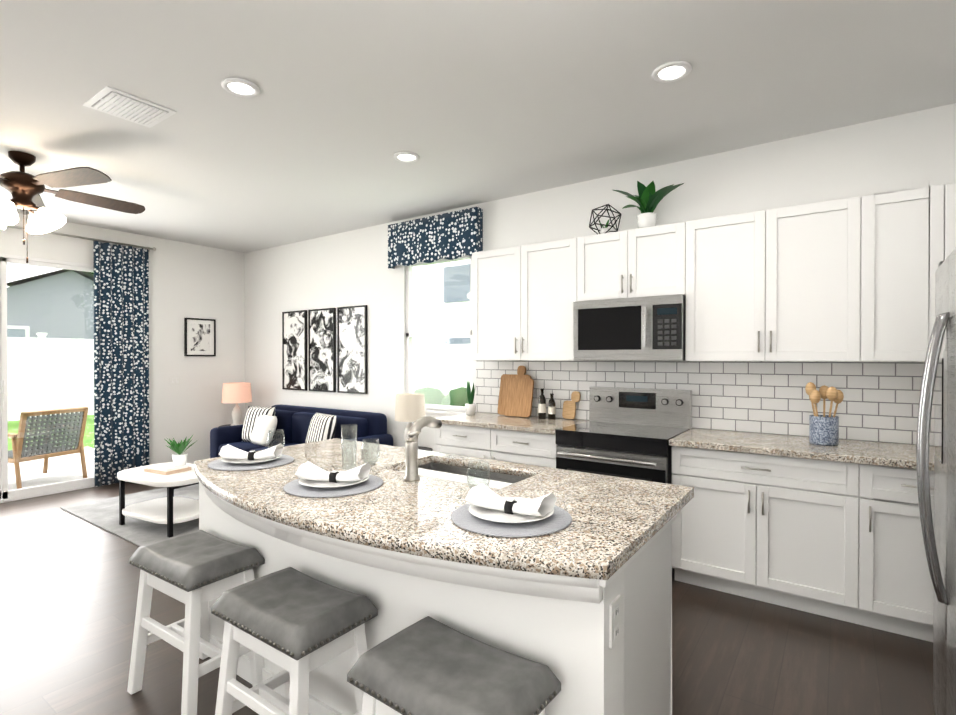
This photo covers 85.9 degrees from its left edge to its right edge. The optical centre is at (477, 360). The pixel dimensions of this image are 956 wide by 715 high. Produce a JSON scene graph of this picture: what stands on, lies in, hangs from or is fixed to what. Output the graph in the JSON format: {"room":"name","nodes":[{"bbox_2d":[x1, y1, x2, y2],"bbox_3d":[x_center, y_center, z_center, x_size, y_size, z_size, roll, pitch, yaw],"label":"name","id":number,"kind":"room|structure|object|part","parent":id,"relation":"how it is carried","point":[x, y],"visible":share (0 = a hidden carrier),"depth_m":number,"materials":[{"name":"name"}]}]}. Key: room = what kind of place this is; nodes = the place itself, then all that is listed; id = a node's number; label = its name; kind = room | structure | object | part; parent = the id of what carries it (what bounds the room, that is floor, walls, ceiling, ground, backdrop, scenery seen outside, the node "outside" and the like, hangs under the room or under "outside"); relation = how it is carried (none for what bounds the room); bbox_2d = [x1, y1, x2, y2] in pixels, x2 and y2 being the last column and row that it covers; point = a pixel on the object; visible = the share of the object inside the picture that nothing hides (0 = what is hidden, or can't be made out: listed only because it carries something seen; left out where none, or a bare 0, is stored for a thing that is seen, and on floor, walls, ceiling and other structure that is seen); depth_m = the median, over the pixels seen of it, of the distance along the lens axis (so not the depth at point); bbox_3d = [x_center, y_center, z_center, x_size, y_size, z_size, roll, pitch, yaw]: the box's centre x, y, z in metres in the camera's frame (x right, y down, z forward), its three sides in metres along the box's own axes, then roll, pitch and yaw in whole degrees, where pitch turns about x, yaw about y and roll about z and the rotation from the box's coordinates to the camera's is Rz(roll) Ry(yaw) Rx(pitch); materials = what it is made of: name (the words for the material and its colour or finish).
{"room":"kitchen","nodes":[
{"label":"kitchen","id":0,"kind":"room"},
{"bbox_2d":[0,213,244,464],"bbox_3d":[-5.159,-0.034,4.406,0.120,2.860,6.600,0,0,35],"label":"wall","id":1,"kind":"structure","parent":0,"point":[187,280],"depth_m":6.38,"materials":[{"name":"white paint"}]},
{"bbox_2d":[0,253,113,502],"bbox_3d":[-4.965,0.174,4.668,0.105,2.446,2.896,0,0,35],"label":"sliding glass door","id":2,"kind":"structure","parent":1,"relation":"attached to","point":[7,495],"depth_m":5.21,"materials":[{"name":"clear glass"}]},
{"bbox_2d":[6,225,155,251],"bbox_3d":[-4.870,-1.305,4.605,0.111,0.060,3.612,0,0,35],"label":"curtain rod","id":3,"kind":"object","parent":1,"relation":"attached to","point":[99,240],"visible":0.96,"depth_m":5.54,"materials":[{"name":"silver metal"}]},
{"bbox_2d":[93,241,148,486],"bbox_3d":[-4.005,0.035,5.783,0.060,2.665,0.543,0,0,35],"label":"curtain","id":4,"kind":"object","parent":3,"relation":"hanging from","point":[121,357],"visible":0.92,"depth_m":5.75,"materials":[{"name":"blue fabric"}]},
{"bbox_2d":[184,318,215,355],"bbox_3d":[-3.547,-0.297,6.559,0.027,0.480,0.380,0,0,35],"label":"picture","id":5,"kind":"object","parent":1,"relation":"attached to","point":[199,337],"visible":0.98,"depth_m":6.55,"materials":[{"name":"black"}]},
{"bbox_2d":[0,482,935,714],"bbox_3d":[-1.925,1.440,2.137,8.030,0.060,6.840,0,0,35],"label":"floor","id":6,"kind":"structure","parent":0,"point":[69,585],"depth_m":2.51,"materials":[{"name":"wood"}]},
{"bbox_2d":[60,484,198,546],"bbox_3d":[-2.403,1.387,4.766,2.600,0.012,1.650,0,0,35],"label":"rug","id":7,"kind":"object","parent":6,"relation":"on","point":[103,514],"visible":0.25,"depth_m":4.50,"materials":[{"name":"grey fabric"}]},
{"bbox_2d":[117,435,198,537],"bbox_3d":[-2.618,1.012,4.372,0.840,0.743,0.560,0,0,27],"label":"coffee table","id":8,"kind":"object","parent":7,"relation":"on","point":[170,510],"visible":0.85,"depth_m":4.27,"materials":[{"name":"white wood"}]},
{"bbox_2d":[210,404,392,457],"bbox_3d":[-1.956,0.952,5.580,2.050,0.849,0.900,0,0,35],"label":"sofa","id":9,"kind":"object","parent":7,"relation":"on","point":[300,424],"visible":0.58,"depth_m":5.64,"materials":[{"name":"blue fabric"}]},
{"bbox_2d":[127,530,264,714],"bbox_3d":[-1.200,1.102,2.192,0.503,0.615,0.355,0,0,35],"label":"stool","id":10,"kind":"object","parent":6,"relation":"on","point":[194,572],"visible":1,"depth_m":2.11,"materials":[{"name":"white wood"}]},
{"bbox_3d":[-1.200,0.830,2.191,0.503,0.072,0.346,0,0,35],"label":"seat","id":11,"kind":"part","parent":10,"relation":"part of","materials":[{"name":"leather"}]},
{"bbox_2d":[219,382,251,426],"bbox_3d":[-3.052,0.833,6.499,0.420,1.100,0.420,0,0,35],"label":"table lamp","id":12,"kind":"object","parent":6,"relation":"on","point":[237,393],"visible":0.67,"depth_m":6.39,"materials":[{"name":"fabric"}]},
{"bbox_2d":[211,567,377,714],"bbox_3d":[-0.630,1.104,1.760,0.495,0.615,0.341,0,0,35],"label":"stool","id":13,"kind":"object","parent":6,"relation":"on","point":[297,626],"visible":1,"depth_m":1.70,"materials":[{"name":"white"}]},
{"bbox_3d":[-0.630,0.833,1.758,0.495,0.072,0.333,0,0,35],"label":"seat","id":14,"kind":"part","parent":13,"relation":"part of","materials":[{"name":"leather"}]},
{"bbox_2d":[395,393,432,450],"bbox_3d":[-0.632,0.854,4.794,0.420,1.080,0.420,0,0,35],"label":"table lamp","id":15,"kind":"object","parent":6,"relation":"on","point":[410,408],"visible":0.48,"depth_m":4.68,"materials":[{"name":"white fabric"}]},
{"bbox_2d":[199,500,676,714],"bbox_3d":[-0.400,0.973,2.094,2.102,0.879,0.907,0,0,35],"label":"kitchen island","id":16,"kind":"object","parent":6,"relation":"on","point":[613,656],"depth_m":1.62,"materials":[{"name":"white"}]},
{"bbox_2d":[194,438,693,615],"bbox_3d":[-0.347,0.514,2.166,2.130,0.038,1.124,0,0,35],"label":"island countertop","id":17,"kind":"structure","parent":16,"relation":"on","point":[410,522],"depth_m":1.65,"materials":[{"name":"beige stone"}]},
{"bbox_2d":[208,443,293,470],"bbox_3d":[-1.094,0.449,2.487,0.384,0.086,0.384,0,0,35],"label":"place setting","id":18,"kind":"object","parent":17,"relation":"on","point":[234,459],"visible":1,"depth_m":2.44,"materials":[{"name":"white fabric"}]},
{"bbox_2d":[267,429,284,447],"bbox_3d":[-1.094,0.433,2.781,0.092,0.115,0.092,0,0,35],"label":"glass tumbler","id":19,"kind":"object","parent":17,"relation":"on","point":[270,438],"visible":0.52,"depth_m":2.79,"materials":[{"name":"clear glass"}]},
{"bbox_2d":[283,461,382,497],"bbox_3d":[-0.572,0.452,2.046,0.384,0.086,0.384,0,0,35],"label":"place setting","id":20,"kind":"object","parent":17,"relation":"on","point":[313,481],"visible":1,"depth_m":2.00,"materials":[{"name":"white ceramic"}]},
{"bbox_2d":[341,424,356,469],"bbox_3d":[-0.587,0.393,2.337,0.072,0.200,0.072,0,0,35],"label":"drinking glass","id":21,"kind":"object","parent":17,"relation":"on","point":[346,434],"visible":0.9,"depth_m":2.33,"materials":[{"name":"clear glass"}]},
{"bbox_2d":[361,438,379,464],"bbox_3d":[-0.514,0.435,2.458,0.092,0.115,0.092,0,0,35],"label":"glass tumbler","id":22,"kind":"object","parent":17,"relation":"on","point":[376,453],"visible":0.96,"depth_m":2.46,"materials":[{"name":"clear glass"}]},
{"bbox_2d":[398,416,441,479],"bbox_3d":[-0.216,0.367,2.170,0.126,0.257,0.235,0,0,35],"label":"faucet","id":23,"kind":"object","parent":17,"relation":"on","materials":[{"name":"silver metal"}]},
{"bbox_2d":[394,460,533,487],"bbox_3d":[-0.080,0.609,2.329,0.724,0.178,0.434,0,0,35],"label":"sink","id":24,"kind":"object","parent":17,"relation":"in","point":[443,469],"depth_m":2.44,"materials":[{"name":"silver metal"}]},
{"bbox_2d":[466,459,490,488],"bbox_3d":[0.002,0.438,1.941,0.092,0.115,0.092,0,0,35],"label":"glass tumbler","id":25,"kind":"object","parent":17,"relation":"on","point":[468,483],"visible":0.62,"depth_m":1.94,"materials":[{"name":"clear glass"}]},
{"bbox_2d":[451,483,571,537],"bbox_3d":[0.105,0.455,1.636,0.383,0.086,0.383,0,0,35],"label":"place setting","id":26,"kind":"object","parent":17,"relation":"on","point":[486,510],"visible":1,"depth_m":1.59,"materials":[{"name":"white fabric"}]},
{"bbox_2d":[609,595,620,648],"bbox_3d":[0.371,0.702,1.383,0.008,0.115,0.072,0,0,35],"label":"outlet","id":27,"kind":"object","parent":16,"relation":"attached to","point":[615,601],"depth_m":1.37,"materials":[{"name":"white plastic"}]},
{"bbox_2d":[347,616,560,714],"bbox_3d":[-0.068,1.107,1.377,0.505,0.615,0.360,0,0,35],"label":"stool","id":28,"kind":"object","parent":6,"relation":"on","point":[427,665],"visible":1,"depth_m":1.33,"materials":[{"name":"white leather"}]},
{"bbox_2d":[435,424,557,467],"bbox_3d":[0.279,0.959,4.236,1.133,0.875,0.617,0,0,35],"label":"base cabinet","id":29,"kind":"object","parent":6,"relation":"on","point":[530,448],"depth_m":3.95,"materials":[{"name":"white wood"}]},
{"bbox_2d":[437,412,588,435],"bbox_3d":[0.270,0.502,4.222,1.151,0.038,0.647,0,0,35],"label":"countertop","id":30,"kind":"structure","parent":29,"relation":"on","point":[504,423],"depth_m":4.08,"materials":[{"name":"beige stone"}]},
{"bbox_2d":[465,381,475,414],"bbox_3d":[-0.066,0.320,4.587,0.100,0.319,0.099,0,0,35],"label":"snake plant","id":31,"kind":"object","parent":30,"relation":"on","point":[470,405],"visible":1,"depth_m":4.56,"materials":[{"name":"green plant"}]},
{"bbox_2d":[498,366,580,418],"bbox_3d":[0.492,0.261,4.348,0.748,0.436,0.151,0,0,35],"label":"cutting boards","id":32,"kind":"object","parent":30,"relation":"on","point":[516,395],"visible":0.98,"depth_m":4.40,"materials":[{"name":"brown wood"}]},
{"bbox_2d":[538,388,545,418],"bbox_3d":[0.534,0.357,4.275,0.066,0.250,0.064,0,0,35],"label":"oil bottle","id":33,"kind":"object","parent":30,"relation":"on","point":[542,408],"depth_m":4.25,"materials":[{"name":"black glass"}]},
{"bbox_2d":[548,393,555,418],"bbox_3d":[0.611,0.377,4.246,0.062,0.210,0.060,0,0,35],"label":"oil bottle","id":34,"kind":"object","parent":30,"relation":"on","point":[551,404],"depth_m":4.22,"materials":[{"name":"black glass"}]},
{"bbox_2d":[555,386,691,571],"bbox_3d":[1.024,0.805,3.629,0.760,1.190,0.729,0,0,35],"label":"range","id":35,"kind":"object","parent":6,"relation":"on","point":[623,432],"visible":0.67,"depth_m":3.55,"materials":[{"name":"silver metal"}]},
{"bbox_2d":[672,448,862,624],"bbox_3d":[1.769,0.966,3.188,0.943,0.875,0.619,0,0,35],"label":"base cabinet","id":36,"kind":"object","parent":6,"relation":"on","point":[789,519],"depth_m":2.90,"materials":[{"name":"white wood"}]},
{"bbox_2d":[669,428,933,471],"bbox_3d":[2.168,0.510,2.884,1.957,0.038,0.647,0,0,35],"label":"countertop","id":37,"kind":"structure","parent":36,"relation":"on","point":[879,453],"depth_m":2.94,"materials":[{"name":"beige stone"}]},
{"bbox_2d":[809,415,838,445],"bbox_3d":[2.030,0.407,3.014,0.144,0.165,0.144,0,0,35],"label":"utensil crock","id":38,"kind":"object","parent":37,"relation":"on","point":[823,431],"visible":0.96,"depth_m":2.96,"materials":[{"name":"blue ceramic"}]},
{"bbox_2d":[805,382,843,416],"bbox_3d":[2.034,0.300,3.018,0.190,0.345,0.187,0,0,35],"label":"wooden spoons","id":39,"kind":"object","parent":38,"relation":"in","point":[832,394],"visible":0.85,"depth_m":2.98,"materials":[{"name":"brown wood"}]},
{"bbox_2d":[863,464,933,641],"bbox_3d":[2.343,0.968,2.784,0.460,0.875,0.619,0,0,35],"label":"base cabinet","id":40,"kind":"object","parent":6,"relation":"on","point":[898,587],"depth_m":2.59,"materials":[{"name":"white wood"}]},
{"bbox_2d":[916,247,955,714],"bbox_3d":[1.811,0.518,1.464,0.842,1.792,0.925,0,0,35],"label":"refrigerator","id":41,"kind":"object","parent":6,"relation":"on","point":[939,373],"visible":1,"depth_m":1.72,"materials":[{"name":"grey metal"}]},
{"bbox_2d":[0,0,955,252],"bbox_3d":[-1.925,-1.500,2.119,8.030,0.100,6.840,0,0,35],"label":"ceiling","id":42,"kind":"structure","parent":0,"point":[471,102],"depth_m":2.79,"materials":[{"name":"white paint"}]},
{"bbox_2d":[0,151,144,262],"bbox_3d":[-3.196,-1.080,3.695,1.499,0.760,1.432,0,0,35],"label":"ceiling fan","id":43,"kind":"object","parent":42,"relation":"hanging from","point":[23,188],"visible":1,"depth_m":3.60,"materials":[{"name":"brown wood"}]},
{"bbox_2d":[82,86,176,127],"bbox_3d":[-2.002,-1.448,2.956,0.350,0.013,0.350,0,0,35],"label":"ceiling vent","id":44,"kind":"object","parent":42,"relation":"in","point":[122,105],"visible":1,"depth_m":2.93,"materials":[{"name":"white plastic"}]},
{"bbox_2d":[221,78,259,97],"bbox_3d":[-1.259,-1.448,2.726,0.190,0.012,0.190,0,0,35],"label":"recessed light","id":45,"kind":"object","parent":42,"relation":"in","point":[240,87],"visible":1,"depth_m":2.72,"materials":[{"name":"white plastic"}]},
{"bbox_2d":[393,151,419,162],"bbox_3d":[-0.511,-1.454,3.667,0.190,0.012,0.190,0,0,35],"label":"recessed light","id":46,"kind":"object","parent":42,"relation":"in","point":[406,156],"visible":1,"depth_m":3.66,"materials":[{"name":"white plastic"}]},
{"bbox_2d":[652,61,691,82],"bbox_3d":[0.970,-1.447,2.575,0.190,0.012,0.190,0,0,35],"label":"recessed light","id":47,"kind":"object","parent":42,"relation":"in","point":[670,71],"visible":0.98,"depth_m":2.57,"materials":[{"name":"white plastic"}]},
{"bbox_2d":[245,103,955,451],"bbox_3d":[0.010,-0.037,4.875,8.030,2.860,0.120,0,0,35],"label":"wall","id":48,"kind":"structure","parent":0,"point":[916,149],"depth_m":4.32,"materials":[{"name":"white paint"}]},
{"bbox_2d":[282,310,306,390],"bbox_3d":[-2.286,-0.126,6.398,0.470,0.980,0.027,0,0,35],"label":"picture","id":49,"kind":"object","parent":48,"relation":"attached to","point":[294,350],"visible":1,"depth_m":6.39,"materials":[{"name":"black"}]},
{"bbox_2d":[308,308,335,391],"bbox_3d":[-1.853,-0.124,6.093,0.470,0.980,0.027,0,0,35],"label":"picture","id":50,"kind":"object","parent":48,"relation":"attached to","point":[322,345],"visible":0.98,"depth_m":6.08,"materials":[{"name":"black"}]},
{"bbox_2d":[337,305,366,393],"bbox_3d":[-1.420,-0.122,5.788,0.470,0.980,0.027,0,0,35],"label":"picture","id":51,"kind":"object","parent":48,"relation":"attached to","point":[351,349],"visible":0.92,"depth_m":5.78,"materials":[{"name":"black"}]},
{"bbox_2d":[388,207,482,268],"bbox_3d":[-0.451,-1.183,5.047,1.134,0.453,0.109,0,0,35],"label":"window valance","id":52,"kind":"object","parent":48,"relation":"attached to","point":[453,235],"visible":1,"depth_m":4.97,"materials":[{"name":"blue fabric"}]},
{"bbox_2d":[406,255,471,414],"bbox_3d":[-0.396,-0.255,5.122,0.940,1.553,0.120,0,0,35],"label":"window","id":53,"kind":"structure","parent":48,"relation":"in","point":[436,409],"depth_m":5.17,"materials":[{"name":"clear glass"}]},
{"bbox_2d":[472,238,575,360],"bbox_3d":[0.439,-0.469,4.292,0.980,0.932,0.327,0,0,35],"label":"upper cabinet","id":54,"kind":"object","parent":48,"relation":"attached to","point":[523,297],"depth_m":4.13,"materials":[{"name":"white wood"}]},
{"bbox_2d":[576,222,687,360],"bbox_3d":[1.159,-0.466,3.785,0.780,0.932,0.327,0,0,35],"label":"upper cabinet","id":55,"kind":"object","parent":48,"relation":"attached to","point":[647,261],"depth_m":3.62,"materials":[{"name":"white wood"}]},
{"bbox_2d":[589,204,620,233],"bbox_3d":[0.960,-1.059,3.881,0.246,0.252,0.234,0,0,35],"label":"decor","id":56,"kind":"object","parent":55,"relation":"on","point":[603,230],"visible":0.92,"depth_m":3.86,"materials":[{"name":"black metal"}]},
{"bbox_2d":[573,294,685,360],"bbox_3d":[1.122,-0.221,3.735,0.772,0.440,0.453,0,0,35],"label":"microwave","id":57,"kind":"object","parent":55,"relation":"attached to","point":[649,328],"visible":0.98,"depth_m":3.57,"materials":[{"name":"silver metal"}]},
{"bbox_2d":[613,181,683,227],"bbox_3d":[1.240,-1.103,3.719,0.509,0.343,0.270,0,0,35],"label":"potted plant","id":58,"kind":"object","parent":55,"relation":"on","point":[649,198],"visible":0.92,"depth_m":3.67,"materials":[{"name":"green plant"}]},
{"bbox_2d":[688,196,863,361],"bbox_3d":[1.862,-0.463,3.290,0.940,0.932,0.327,0,0,35],"label":"upper cabinet","id":59,"kind":"object","parent":48,"relation":"attached to","point":[848,280],"depth_m":3.12,"materials":[{"name":"white wood"}]},
{"bbox_2d":[864,184,947,361],"bbox_3d":[2.389,-0.461,2.919,0.350,0.932,0.327,0,0,35],"label":"upper cabinet","id":60,"kind":"object","parent":48,"relation":"attached to","point":[906,231],"depth_m":2.79,"materials":[{"name":"white wood"}]},
{"bbox_2d":[948,183,955,255],"bbox_3d":[2.796,-0.459,2.632,0.646,0.932,0.327,0,0,35],"label":"upper cabinet","id":61,"kind":"object","parent":48,"relation":"attached to","point":[951,187],"depth_m":2.67,"materials":[{"name":"white wood"}]},
{"label":"outside","id":62,"kind":"structure","parent":0,"visible":0},
{"bbox_2d":[8,415,93,449],"bbox_3d":[-5.216,1.446,9.715,100.000,0.035,90.000,0,0,35],"label":"lawn","id":63,"kind":"structure","parent":62,"point":[86,432],"depth_m":10.33,"materials":[{"name":"green plant"}]},
{"bbox_2d":[7,269,93,338],"bbox_3d":[-16.248,-0.892,18.941,7.800,4.400,6.800,0,0,35],"label":"house","id":64,"kind":"structure","parent":63,"relation":"on","point":[77,289],"depth_m":16.59,"materials":[{"name":"grey"}]},
{"bbox_2d":[8,447,93,489],"bbox_3d":[-6.294,1.427,5.581,3.080,0.053,4.400,0,0,35],"label":"patio","id":65,"kind":"structure","parent":63,"relation":"on","point":[60,472],"depth_m":6.52,"materials":[{"name":"grey concrete"}]},
{"bbox_2d":[8,407,87,488],"bbox_3d":[-5.127,0.976,5.932,0.827,0.853,0.720,0,0,20],"label":"patio chair","id":66,"kind":"object","parent":65,"relation":"on","point":[22,452],"depth_m":5.78,"materials":[{"name":"brown wood"}]},
{"bbox_2d":[413,386,467,406],"bbox_3d":[1.848,1.067,9.148,8.200,1.000,1.384,0,0,35],"label":"hedge","id":67,"kind":"object","parent":63,"relation":"on","point":[428,392],"depth_m":10.80,"materials":[{"name":"green plant"}]},
{"bbox_2d":[425,259,469,344],"bbox_3d":[8.184,-2.688,18.293,21.000,8.000,8.500,0,0,35],"label":"building","id":68,"kind":"structure","parent":63,"relation":"on","point":[434,308],"depth_m":20.28,"materials":[{"name":"white"}]},
{"bbox_2d":[7,333,469,420],"bbox_3d":[8.338,0.429,-1.064,45.430,2.000,36.160,0,0,35],"label":"fence","id":69,"kind":"object","parent":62,"point":[57,364],"depth_m":12.34,"materials":[{"name":"white"}]}
]}

